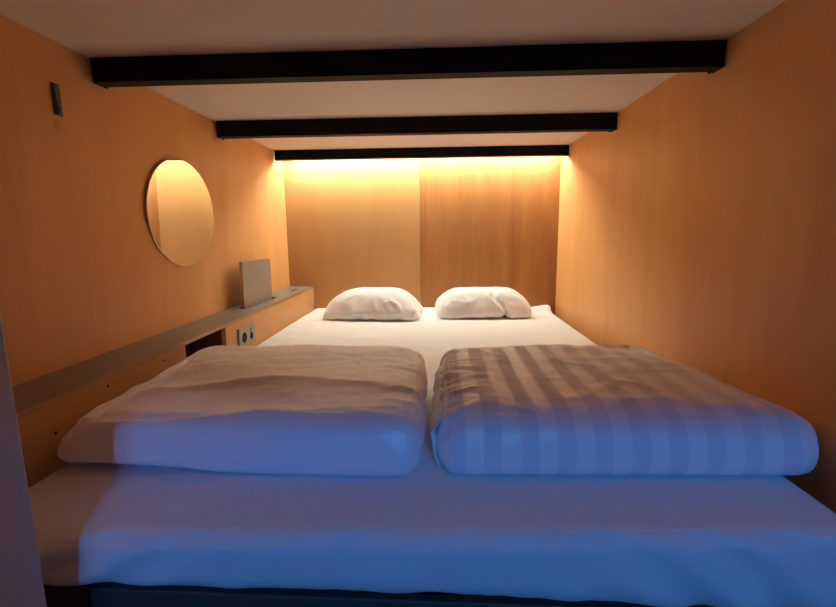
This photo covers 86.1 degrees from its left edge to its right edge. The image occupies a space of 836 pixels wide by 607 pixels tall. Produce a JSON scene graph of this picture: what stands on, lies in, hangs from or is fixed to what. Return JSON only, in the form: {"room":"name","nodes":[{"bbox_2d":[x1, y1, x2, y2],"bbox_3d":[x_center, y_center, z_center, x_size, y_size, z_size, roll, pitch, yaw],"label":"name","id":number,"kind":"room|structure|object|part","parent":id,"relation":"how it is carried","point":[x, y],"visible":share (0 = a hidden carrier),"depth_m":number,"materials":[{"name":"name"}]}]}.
{"room":"dormitory","nodes":[
{"label":"dormitory","id":0,"kind":"room"},
{"bbox_2d":[0,312,46,606],"bbox_3d":[-0.728,0.152,0.533,0.431,1.428,0.100,0,9,3],"label":"wall","id":1,"kind":"structure","parent":0,"point":[21,580],"depth_m":0.56,"materials":[{"name":"beige paint"}]},
{"bbox_2d":[0,14,289,386],"bbox_3d":[-0.942,0.095,0.907,0.030,1.428,4.118,0,9,3],"label":"wall","id":2,"kind":"structure","parent":0,"point":[84,276],"depth_m":1.27,"materials":[{"name":"brown wood"}]},
{"bbox_2d":[50,82,63,116],"bbox_3d":[-0.912,-0.517,1.136,0.013,0.078,0.025,0,9,3],"label":"wall hook","id":3,"kind":"object","parent":2,"relation":"attached to","point":[55,88],"visible":1,"depth_m":1.13,"materials":[{"name":"grey metal"}]},
{"bbox_3d":[-0.910,-0.516,1.129,0.009,0.076,0.005,0,9,3],"label":"arm","id":4,"kind":"part","parent":3,"relation":"part of","materials":[{"name":"grey metal"}]},
{"bbox_2d":[12,286,314,487],"bbox_3d":[-0.808,0.219,1.788,0.157,0.305,2.345,0,9,3],"label":"wall ledge","id":5,"kind":"object","parent":2,"relation":"attached to","point":[48,406],"visible":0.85,"depth_m":1.17,"materials":[{"name":"brown laminate"}]},
{"bbox_3d":[-0.772,0.344,1.043,0.017,0.292,0.840,0,9,3],"label":"panel","id":6,"kind":"part","parent":5,"relation":"part of","materials":[{"name":"brown wood"}]},
{"bbox_2d":[237,322,255,345],"bbox_3d":[-0.720,0.133,1.885,0.010,0.082,0.156,0,9,3],"label":"wall socket","id":7,"kind":"object","parent":5,"relation":"attached to","point":[246,335],"visible":0.98,"depth_m":1.87,"materials":[{"name":"beige plastic"}]},
{"bbox_2d":[239,258,271,308],"bbox_3d":[-0.795,-0.049,2.223,0.012,0.332,0.310,0,9,5],"label":"tray table","id":8,"kind":"object","parent":5,"relation":"in","point":[255,275],"visible":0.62,"depth_m":2.18,"materials":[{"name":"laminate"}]},
{"bbox_3d":[-0.714,0.139,2.335,0.018,0.292,1.231,0,9,3],"label":"panel","id":9,"kind":"part","parent":5,"relation":"part of","materials":[{"name":"brown wood"}]},
{"bbox_2d":[145,158,213,266],"bbox_3d":[-0.887,-0.340,1.696,0.011,0.398,0.444,0,9,3],"label":"round mirror","id":10,"kind":"object","parent":2,"relation":"attached to","point":[178,204],"visible":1,"depth_m":1.66,"materials":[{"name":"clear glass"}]},
{"bbox_2d":[0,0,784,150],"bbox_3d":[-0.076,-0.632,0.753,1.778,0.040,4.118,0,9,3],"label":"ceiling","id":11,"kind":"structure","parent":0,"point":[89,28],"depth_m":1.13,"materials":[{"name":"beige paint"}]},
{"bbox_2d":[90,39,726,88],"bbox_3d":[-0.052,-0.651,1.226,1.707,0.069,0.046,0,9,3],"label":"ceiling beam","id":12,"kind":"structure","parent":11,"relation":"attached to","point":[708,56],"depth_m":1.21,"materials":[{"name":"black metal"}]},
{"bbox_3d":[-0.902,-0.650,1.264,0.005,0.066,0.046,0,9,3],"label":"plate","id":13,"kind":"part","parent":12,"relation":"part of","materials":[{"name":"black metal"}]},
{"bbox_3d":[0.798,-0.655,1.188,0.005,0.066,0.046,0,9,3],"label":"plate","id":14,"kind":"part","parent":12,"relation":"part of","materials":[{"name":"black metal"}]},
{"bbox_2d":[216,112,617,139],"bbox_3d":[-0.021,-0.761,1.928,1.707,0.071,0.046,0,9,3],"label":"ceiling beam","id":15,"kind":"structure","parent":11,"relation":"attached to","point":[565,122],"depth_m":1.91,"materials":[{"name":"black metal"}]},
{"bbox_2d":[274,145,568,161],"bbox_3d":[0.010,-0.875,2.611,1.707,0.060,0.038,0,9,3],"label":"ceiling beam","id":16,"kind":"structure","parent":11,"relation":"attached to","point":[532,150],"depth_m":2.59,"materials":[{"name":"black metal"}]},
{"bbox_2d":[283,156,560,314],"bbox_3d":[0.020,-0.227,2.885,1.718,1.428,0.030,0,9,3],"label":"wall","id":17,"kind":"structure","parent":0,"point":[485,221],"depth_m":2.83,"materials":[{"name":"brown wood"}]},
{"bbox_2d":[555,0,835,512],"bbox_3d":[0.804,0.090,0.829,0.030,1.428,4.118,0,9,3],"label":"wall","id":18,"kind":"structure","parent":0,"point":[698,232],"depth_m":1.13,"materials":[{"name":"brown wood"}]},
{"bbox_3d":[-0.092,0.920,0.301,1.778,0.030,5.498,0,9,3],"label":"floor","id":19,"kind":"structure","parent":0,"visible":0},
{"bbox_2d":[43,582,714,606],"bbox_3d":[0.052,0.473,1.840,1.546,0.370,2.228,0,9,3],"label":"frame","id":20,"kind":"object","parent":19,"relation":"on","point":[101,594],"visible":0.14,"depth_m":0.75,"materials":[{"name":"brown"}]},
{"bbox_2d":[28,305,835,606],"bbox_3d":[0.033,0.281,1.803,1.518,0.202,2.256,0,9,3],"label":"mattress","id":21,"kind":"object","parent":20,"relation":"on","point":[657,540],"visible":0.52,"depth_m":0.73,"materials":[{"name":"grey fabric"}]},
{"bbox_2d":[57,344,427,475],"bbox_3d":[-0.359,0.225,1.174,0.790,0.134,0.635,0,9,3],"label":"duvet","id":22,"kind":"object","parent":21,"relation":"on","point":[312,409],"visible":1,"depth_m":0.91,"materials":[{"name":"white fabric"}]},
{"bbox_2d":[323,287,423,319],"bbox_3d":[-0.255,-0.013,2.607,0.568,0.156,0.393,0,9,3],"label":"pillow","id":23,"kind":"object","parent":21,"relation":"on","point":[365,303],"visible":1,"depth_m":2.46,"materials":[{"name":"white fabric"}]},
{"bbox_2d":[435,287,531,318],"bbox_3d":[0.375,-0.018,2.616,0.558,0.153,0.385,0,9,3],"label":"pillow","id":24,"kind":"object","parent":21,"relation":"on","point":[460,302],"visible":1,"depth_m":2.47,"materials":[{"name":"white fabric"}]},
{"bbox_2d":[430,344,818,474],"bbox_3d":[0.402,0.222,1.151,0.773,0.134,0.661,0,9,3],"label":"duvet","id":25,"kind":"object","parent":21,"relation":"on","point":[556,408],"visible":1,"depth_m":0.87,"materials":[{"name":"white fabric"}]}
]}

